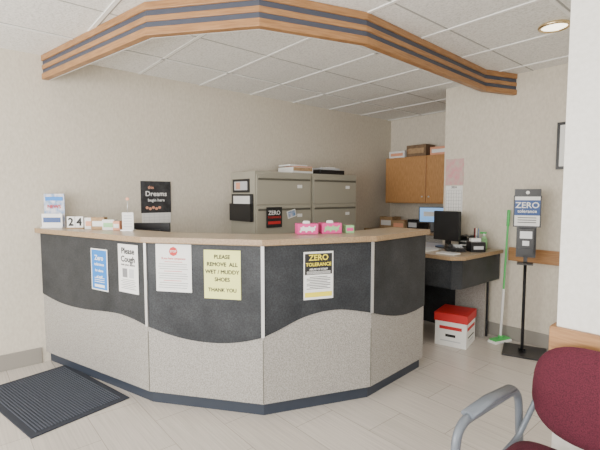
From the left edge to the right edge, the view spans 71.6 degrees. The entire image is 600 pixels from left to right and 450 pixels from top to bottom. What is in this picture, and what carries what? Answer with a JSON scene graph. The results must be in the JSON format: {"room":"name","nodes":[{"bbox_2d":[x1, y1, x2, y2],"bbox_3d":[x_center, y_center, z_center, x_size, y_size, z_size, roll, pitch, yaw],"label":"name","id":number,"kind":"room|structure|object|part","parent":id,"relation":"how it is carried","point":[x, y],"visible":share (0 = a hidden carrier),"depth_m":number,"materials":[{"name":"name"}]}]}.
{"room":"reception area","nodes":[
{"label":"reception area","id":0,"kind":"room"},
{"bbox_2d":[0,48,390,361],"bbox_3d":[-1.619,-0.144,3.861,7.980,2.490,0.120,-3,5,-40],"label":"wall","id":1,"kind":"structure","parent":0,"point":[89,134],"depth_m":3.79,"materials":[{"name":"beige paint"}]},
{"bbox_2d":[0,347,42,371],"bbox_3d":[-3.324,1.142,2.411,3.150,0.130,0.012,-3,5,-40],"label":"baseboard","id":2,"kind":"structure","parent":1,"relation":"attached to","point":[29,357],"depth_m":3.33,"materials":[{"name":"grey rubber"}]},
{"bbox_2d":[140,181,170,223],"bbox_3d":[-1.374,-0.212,3.977,0.290,0.410,0.008,-3,5,-40],"label":"wall calendar","id":3,"kind":"object","parent":1,"relation":"attached to","point":[155,195],"visible":1,"depth_m":3.97,"materials":[{"name":"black paper"}]},
{"bbox_2d":[0,320,551,449],"bbox_3d":[0.731,1.343,1.199,8.140,0.100,7.530,-3,5,-40],"label":"floor","id":4,"kind":"structure","parent":0,"point":[421,409],"depth_m":2.53,"materials":[{"name":"beige tile"}]},
{"bbox_2d":[0,365,128,438],"bbox_3d":[-1.706,1.169,2.866,0.920,0.012,0.600,3,5,37],"label":"floor mat","id":5,"kind":"object","parent":4,"relation":"on","point":[38,404],"visible":0.99,"depth_m":2.79,"materials":[{"name":"grey rubber"}]},
{"bbox_2d":[34,227,429,414],"bbox_3d":[-0.574,0.596,3.166,3.151,1.113,1.310,0,4,3],"label":"reception desk","id":6,"kind":"object","parent":4,"relation":"on","point":[270,350],"depth_m":2.71,"materials":[{"name":"grey laminate"}]},
{"bbox_2d":[41,194,66,227],"bbox_3d":[-1.990,-0.115,3.365,0.170,0.275,0.090,0,4,0],"label":"brochure holder","id":7,"kind":"object","parent":6,"relation":"on","point":[53,216],"visible":1,"depth_m":3.36,"materials":[{"name":"white"}]},
{"bbox_2d":[66,216,85,228],"bbox_3d":[-1.778,-0.021,3.307,0.140,0.095,0.060,0,4,0],"label":"calendar","id":8,"kind":"object","parent":6,"relation":"on","point":[73,222],"visible":0.98,"depth_m":3.29,"materials":[{"name":"white paper"}]},
{"bbox_2d":[84,217,90,228],"bbox_3d":[-1.643,-0.015,3.263,0.070,0.090,0.052,0,4,0],"label":"carton","id":9,"kind":"object","parent":6,"relation":"on","point":[87,220],"visible":0.55,"depth_m":3.24,"materials":[{"name":"white cardboard"}]},
{"bbox_2d":[91,217,106,229],"bbox_3d":[-1.554,-0.014,3.221,0.100,0.094,0.062,0,4,0],"label":"carton","id":10,"kind":"object","parent":6,"relation":"on","point":[96,222],"visible":0.8,"depth_m":3.19,"materials":[{"name":"cardboard"}]},
{"bbox_2d":[91,248,108,291],"bbox_3d":[-1.425,0.318,2.955,0.198,0.298,0.004,3,5,32],"label":"poster","id":11,"kind":"object","parent":6,"relation":"attached to","point":[99,261],"visible":1,"depth_m":2.95,"materials":[{"name":"blue paper"}]},
{"bbox_2d":[102,219,116,229],"bbox_3d":[-1.454,-0.004,3.181,0.090,0.080,0.062,0,4,0],"label":"carton","id":12,"kind":"object","parent":6,"relation":"on","point":[107,224],"visible":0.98,"depth_m":3.15,"materials":[{"name":"white cardboard"}]},
{"bbox_2d":[113,221,121,229],"bbox_3d":[-1.382,0.003,3.151,0.050,0.070,0.052,0,4,0],"label":"carton","id":13,"kind":"object","parent":6,"relation":"on","point":[117,225],"visible":0.92,"depth_m":3.13,"materials":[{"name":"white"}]},
{"bbox_2d":[120,197,135,230],"bbox_3d":[-1.283,-0.082,3.099,0.090,0.247,0.060,0,4,0],"label":"card stand","id":14,"kind":"object","parent":6,"relation":"on","point":[127,217],"visible":1,"depth_m":3.10,"materials":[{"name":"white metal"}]},
{"bbox_2d":[118,244,138,294],"bbox_3d":[-1.147,0.293,2.777,0.211,0.327,0.003,3,5,32],"label":"poster","id":15,"kind":"object","parent":6,"relation":"attached to","point":[127,254],"visible":1,"depth_m":2.77,"materials":[{"name":"white paper"}]},
{"bbox_2d":[134,223,170,231],"bbox_3d":[-1.281,0.182,3.501,0.341,0.400,0.220,-2,5,-31],"label":"computer monitor","id":16,"kind":"object","parent":6,"relation":"on","point":[165,227],"visible":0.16,"depth_m":3.48,"materials":[{"name":"black plastic"}]},
{"bbox_2d":[155,244,191,292],"bbox_3d":[-0.800,0.273,2.634,0.248,0.304,0.004,1,4,13],"label":"poster","id":17,"kind":"object","parent":6,"relation":"attached to","point":[173,261],"visible":1,"depth_m":2.63,"materials":[{"name":"white paper"}]},
{"bbox_2d":[204,250,240,299],"bbox_3d":[-0.479,0.306,2.563,0.241,0.304,0.003,1,4,13],"label":"poster","id":18,"kind":"object","parent":6,"relation":"attached to","point":[222,268],"visible":1,"depth_m":2.56,"materials":[{"name":"yellow paper"}]},
{"bbox_3d":[-0.581,0.406,2.935,3.093,0.623,0.805,0,4,2],"label":"dark panel","id":19,"kind":"part","parent":6,"relation":"part of","materials":[{"name":"stone"}]},
{"bbox_2d":[295,221,317,233],"bbox_3d":[0.044,0.015,2.841,0.140,0.088,0.102,-1,4,-10],"label":"tissue box","id":20,"kind":"object","parent":6,"relation":"on","point":[306,227],"visible":1,"depth_m":2.80,"materials":[{"name":"pink cardboard"}]},
{"bbox_2d":[304,251,332,299],"bbox_3d":[0.117,0.318,2.624,0.200,0.303,0.004,-1,4,-19],"label":"poster","id":21,"kind":"object","parent":6,"relation":"attached to","point":[318,266],"visible":1,"depth_m":2.62,"materials":[{"name":"white paper"}]},
{"bbox_2d":[318,220,341,233],"bbox_3d":[0.208,0.011,2.895,0.140,0.088,0.102,-1,4,-12],"label":"tissue box","id":22,"kind":"object","parent":6,"relation":"on","point":[328,227],"visible":1,"depth_m":2.85,"materials":[{"name":"pink cardboard"}]},
{"bbox_2d":[343,225,353,232],"bbox_3d":[0.342,0.026,2.939,0.060,0.054,0.072,-1,4,-12],"label":"carton","id":23,"kind":"object","parent":6,"relation":"on","point":[346,228],"visible":1,"depth_m":2.91,"materials":[{"name":"green cardboard"}]},
{"bbox_2d":[231,171,310,233],"bbox_3d":[-0.303,0.239,4.608,0.755,1.620,0.486,-3,5,-40],"label":"filing cabinet","id":24,"kind":"object","parent":4,"relation":"on","point":[289,191],"visible":0.38,"depth_m":4.37,"materials":[{"name":"beige metal"}]},
{"bbox_2d":[229,194,252,221],"bbox_3d":[-0.613,-0.181,4.321,0.036,0.280,0.400,-3,5,-40],"label":"pocket","id":25,"kind":"object","parent":24,"relation":"attached to","point":[241,207],"visible":1,"depth_m":4.29,"materials":[{"name":"black plastic"}]},
{"bbox_2d":[233,179,249,192],"bbox_3d":[-0.618,-0.408,4.341,0.008,0.140,0.320,-3,5,-40],"label":"picture","id":26,"kind":"object","parent":24,"relation":"attached to","point":[239,185],"visible":1,"depth_m":4.33,"materials":[{"name":"black plastic"}]},
{"bbox_2d":[266,207,281,227],"bbox_3d":[-0.264,-0.079,4.297,0.200,0.210,0.003,-3,5,-40],"label":"notice","id":27,"kind":"object","parent":24,"relation":"attached to","point":[273,214],"visible":1,"depth_m":4.29,"materials":[{"name":"black paper"}]},
{"bbox_2d":[287,209,295,218],"bbox_3d":[-0.089,-0.120,4.443,0.136,0.107,0.003,-3,5,-40],"label":"postcard","id":28,"kind":"object","parent":24,"relation":"attached to","point":[292,213],"visible":1,"depth_m":4.44,"materials":[{"name":"white paper"}]},
{"bbox_2d":[278,164,312,172],"bbox_3d":[-0.046,-0.632,4.734,0.310,0.096,0.262,-3,5,-40],"label":"paper stack","id":29,"kind":"object","parent":24,"relation":"on","point":[292,168],"visible":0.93,"depth_m":4.63,"materials":[{"name":"white paper"}]},
{"bbox_2d":[311,173,355,231],"bbox_3d":[0.272,0.205,5.096,0.735,1.620,0.486,-3,5,-40],"label":"filing cabinet","id":30,"kind":"object","parent":4,"relation":"on","point":[333,197],"visible":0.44,"depth_m":4.87,"materials":[{"name":"beige metal"}]},
{"bbox_2d":[313,167,343,174],"bbox_3d":[0.295,-0.651,5.050,0.408,0.090,0.288,-3,5,-40],"label":"desk tray","id":31,"kind":"object","parent":30,"relation":"on","point":[325,170],"visible":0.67,"depth_m":4.92,"materials":[{"name":"black plastic"}]},
{"bbox_2d":[364,227,442,243],"bbox_3d":[1.631,0.525,5.595,0.600,0.910,1.524,-3,5,-40],"label":"base cabinet","id":32,"kind":"object","parent":4,"relation":"on","point":[429,238],"visible":0.02,"depth_m":5.16,"materials":[{"name":"grey laminate"}]},
{"bbox_2d":[380,216,400,227],"bbox_3d":[1.295,-0.041,5.973,0.202,0.164,0.220,-3,5,-40],"label":"carton","id":33,"kind":"object","parent":32,"relation":"on","point":[385,221],"visible":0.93,"depth_m":5.91,"materials":[{"name":"cardboard"}]},
{"bbox_2d":[392,220,407,227],"bbox_3d":[1.419,-0.005,5.752,0.202,0.124,0.200,-3,5,-40],"label":"carton","id":34,"kind":"object","parent":32,"relation":"on","point":[395,223],"visible":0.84,"depth_m":5.67,"materials":[{"name":"cardboard"}]},
{"bbox_2d":[407,219,427,228],"bbox_3d":[1.603,-0.009,5.659,0.252,0.144,0.160,-3,5,-40],"label":"printer","id":35,"kind":"object","parent":32,"relation":"on","point":[412,223],"visible":0.79,"depth_m":5.58,"materials":[{"name":"black plastic"}]},
{"bbox_2d":[419,206,442,231],"bbox_3d":[1.709,-0.077,5.375,0.219,0.320,0.295,-2,4,-25],"label":"monitor","id":36,"kind":"object","parent":32,"relation":"on","point":[426,214],"visible":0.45,"depth_m":5.38,"materials":[{"name":"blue plastic"}]},
{"bbox_2d":[434,304,476,349],"bbox_3d":[1.462,0.948,3.914,0.295,0.304,0.335,3,5,35],"label":"storage box","id":37,"kind":"object","parent":4,"relation":"on","point":[454,325],"visible":1,"depth_m":3.80,"materials":[{"name":"white cardboard"},{"name":"red cardboard"},{"name":"black ink"}]},
{"bbox_2d":[423,242,502,338],"bbox_3d":[1.225,0.648,4.214,0.815,0.860,1.255,-3,5,-40],"label":"desk","id":38,"kind":"object","parent":4,"relation":"on","point":[463,279],"visible":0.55,"depth_m":3.86,"materials":[{"name":"oak wood laminate"},{"name":"dark slate laminate"}]},
{"bbox_2d":[425,247,440,251],"bbox_3d":[1.164,0.227,3.935,0.280,0.018,0.215,-3,5,-40],"label":"documents","id":39,"kind":"object","parent":38,"relation":"on","point":[428,249],"visible":0.29,"depth_m":3.89,"materials":[{"name":"white paper"}]},
{"bbox_2d":[433,211,460,247],"bbox_3d":[1.459,0.042,4.131,0.258,0.360,0.219,1,4,20],"label":"monitor","id":40,"kind":"object","parent":38,"relation":"on","point":[447,224],"visible":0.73,"depth_m":4.10,"materials":[{"name":"black plastic"}]},
{"bbox_2d":[436,251,460,254],"bbox_3d":[1.308,0.248,3.674,0.120,0.012,0.170,-3,5,-40],"label":"notepad","id":41,"kind":"object","parent":38,"relation":"on","point":[441,252],"visible":1,"depth_m":3.65,"materials":[{"name":"white paper"}]},
{"bbox_2d":[444,242,465,251],"bbox_3d":[1.432,0.207,3.834,0.160,0.068,0.233,1,4,10],"label":"desk phone","id":42,"kind":"object","parent":38,"relation":"on","point":[448,247],"visible":1,"depth_m":3.78,"materials":[{"name":"black plastic"}]},
{"bbox_2d":[459,234,475,246],"bbox_3d":[1.664,0.162,4.130,0.160,0.120,0.104,-3,5,-40],"label":"rack","id":43,"kind":"object","parent":38,"relation":"on","point":[464,238],"visible":0.37,"depth_m":4.11,"materials":[{"name":"black plastic"}]},
{"bbox_2d":[466,238,485,251],"bbox_3d":[1.619,0.183,3.828,0.130,0.120,0.122,0,4,0],"label":"printer","id":44,"kind":"object","parent":38,"relation":"on","point":[474,244],"visible":1,"depth_m":3.77,"materials":[{"name":"black plastic"}]},
{"bbox_2d":[474,228,478,237],"bbox_3d":[1.706,0.129,4.032,0.080,0.199,0.080,-3,5,-40],"label":"pen cup","id":45,"kind":"object","parent":38,"relation":"on","point":[476,230],"visible":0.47,"depth_m":4.03,"materials":[{"name":"white plastic"}]},
{"bbox_2d":[480,232,486,249],"bbox_3d":[1.746,0.150,3.955,0.056,0.168,0.066,-3,5,-40],"label":"spray bottle","id":46,"kind":"object","parent":38,"relation":"on","point":[483,239],"visible":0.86,"depth_m":3.93,"materials":[{"name":"green plastic"}]},
{"bbox_2d":[488,210,511,344],"bbox_3d":[1.883,0.481,3.879,0.220,1.241,0.090,-2,4,-25],"label":"mop","id":47,"kind":"object","parent":4,"relation":"on","point":[500,339],"visible":1,"depth_m":3.90,"materials":[{"name":"green plastic"},{"name":"white metal"},{"name":"white fabric"}]},
{"bbox_2d":[502,189,546,360],"bbox_3d":[1.968,0.406,3.599,0.340,1.429,0.320,2,5,30],"label":"stand","id":48,"kind":"object","parent":4,"relation":"on","point":[527,207],"visible":1,"depth_m":3.55,"materials":[{"name":"black plastic"}]},
{"bbox_2d":[450,347,599,449],"bbox_3d":[0.892,0.875,1.363,0.618,0.812,0.572,-3,5,-40],"label":"chair","id":49,"kind":"object","parent":4,"relation":"on","point":[566,380],"visible":1,"depth_m":1.53,"materials":[{"name":"red fabric"}]},
{"bbox_3d":[0.892,0.919,1.366,0.618,0.723,0.572,-3,5,-40],"label":"frame","id":50,"kind":"part","parent":49,"relation":"part of","materials":[{"name":"grey metal"}]},
{"bbox_3d":[0.861,0.853,1.335,0.419,0.085,0.460,-3,5,-40],"label":"seat","id":51,"kind":"part","parent":49,"relation":"part of","materials":[{"name":"red fabric"}]},
{"bbox_3d":[1.067,0.636,1.489,0.100,0.354,0.450,-3,5,-40],"label":"backrest","id":52,"kind":"part","parent":49,"relation":"part of","materials":[{"name":"red fabric"}]},
{"bbox_2d":[0,0,570,120],"bbox_3d":[0.731,-1.240,1.016,8.140,0.100,7.530,-3,5,-40],"label":"ceiling","id":53,"kind":"structure","parent":0,"point":[50,16],"depth_m":3.16,"materials":[{"name":"tile"}]},
{"bbox_2d":[41,0,517,95],"bbox_3d":[0.047,-1.232,2.965,4.094,0.189,1.317,-1,4,-7],"label":"wood soffit","id":54,"kind":"structure","parent":53,"relation":"attached to","point":[146,21],"depth_m":2.51,"materials":[{"name":"oak wood"},{"name":"dark slate laminate"}]},
{"bbox_2d":[0,0,570,120],"bbox_3d":[0.775,-1.184,0.968,7.740,0.006,7.266,-3,5,-40],"label":"grid","id":55,"kind":"object","parent":53,"relation":"attached to","point":[557,3],"depth_m":3.28,"materials":[{"name":"white metal"}]},
{"bbox_2d":[538,19,569,32],"bbox_3d":[1.666,-1.299,2.725,0.192,0.022,0.192,-3,5,-40],"label":"recessed light","id":56,"kind":"object","parent":53,"relation":"in","point":[554,26],"visible":0.94,"depth_m":2.72,"materials":[{"name":"gold metal"}]},
{"bbox_2d":[390,112,445,228],"bbox_3d":[1.948,-0.276,5.730,0.120,2.490,1.830,-3,5,-40],"label":"wall","id":57,"kind":"structure","parent":0,"point":[426,129],"depth_m":5.95,"materials":[{"name":"beige paint"}]},
{"bbox_2d":[385,154,444,203],"bbox_3d":[1.773,-0.605,5.551,0.336,0.630,1.360,-3,5,-40],"label":"upper cabinet","id":58,"kind":"object","parent":57,"relation":"attached to","point":[415,179],"depth_m":5.58,"materials":[{"name":"brown wood"}]},
{"bbox_2d":[389,151,406,157],"bbox_3d":[1.438,-0.996,5.922,0.202,0.094,0.260,-3,5,-40],"label":"carton","id":59,"kind":"object","parent":58,"relation":"on","point":[397,154],"visible":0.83,"depth_m":5.85,"materials":[{"name":"white cardboard"}]},
{"bbox_2d":[406,144,434,156],"bbox_3d":[1.645,-1.009,5.677,0.222,0.154,0.300,-3,5,-40],"label":"cardboard box","id":60,"kind":"object","parent":58,"relation":"on","point":[421,149],"visible":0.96,"depth_m":5.58,"materials":[{"name":"brown cardboard"}]},
{"bbox_2d":[430,146,444,154],"bbox_3d":[1.859,-0.966,5.428,0.202,0.104,0.240,-3,5,-40],"label":"carton","id":61,"kind":"object","parent":58,"relation":"on","point":[440,149],"visible":0.47,"depth_m":5.37,"materials":[{"name":"orange"}]},
{"bbox_2d":[443,63,567,334],"bbox_3d":[3.404,-0.038,2.375,0.140,2.490,5.600,-3,5,-40],"label":"wall","id":62,"kind":"structure","parent":0,"point":[506,144],"depth_m":3.91,"materials":[{"name":"beige paint"}]},
{"bbox_2d":[445,158,463,215],"bbox_3d":[1.611,-0.394,4.348,0.006,0.590,0.200,-3,5,-40],"label":"calendar","id":63,"kind":"object","parent":62,"relation":"attached to","point":[454,168],"visible":1,"depth_m":4.34,"materials":[{"name":"white paper"}]},
{"bbox_2d":[488,321,548,348],"bbox_3d":[3.353,1.143,2.402,0.012,0.130,5.580,-3,5,-40],"label":"baseboard","id":64,"kind":"structure","parent":62,"relation":"attached to","point":[533,338],"depth_m":3.90,"materials":[{"name":"grey rubber"}]},
{"bbox_2d":[508,247,559,265],"bbox_3d":[3.570,0.403,2.087,0.022,0.125,4.900,-3,5,-40],"label":"trim","id":65,"kind":"structure","parent":62,"relation":"attached to","point":[546,257],"depth_m":3.72,"materials":[{"name":"brown wood"}]},
{"bbox_2d":[555,122,565,169],"bbox_3d":[2.356,-0.670,3.437,0.024,0.400,0.420,-3,5,-40],"label":"framed picture","id":66,"kind":"object","parent":62,"relation":"attached to","point":[561,126],"visible":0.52,"depth_m":3.56,"materials":[{"name":"black plastic"}]},
{"bbox_2d":[551,0,599,449],"bbox_3d":[2.319,0.112,0.262,0.160,2.490,3.780,-3,5,-40],"label":"wall","id":67,"kind":"structure","parent":0,"point":[578,309],"depth_m":1.58,"materials":[{"name":"paint"}]},
{"bbox_2d":[549,322,599,351],"bbox_3d":[2.311,0.565,0.302,0.202,0.125,3.802,-3,5,-40],"label":"trim","id":68,"kind":"structure","parent":67,"relation":"attached to","point":[558,336],"depth_m":1.62,"materials":[{"name":"brown wood"}]}
]}

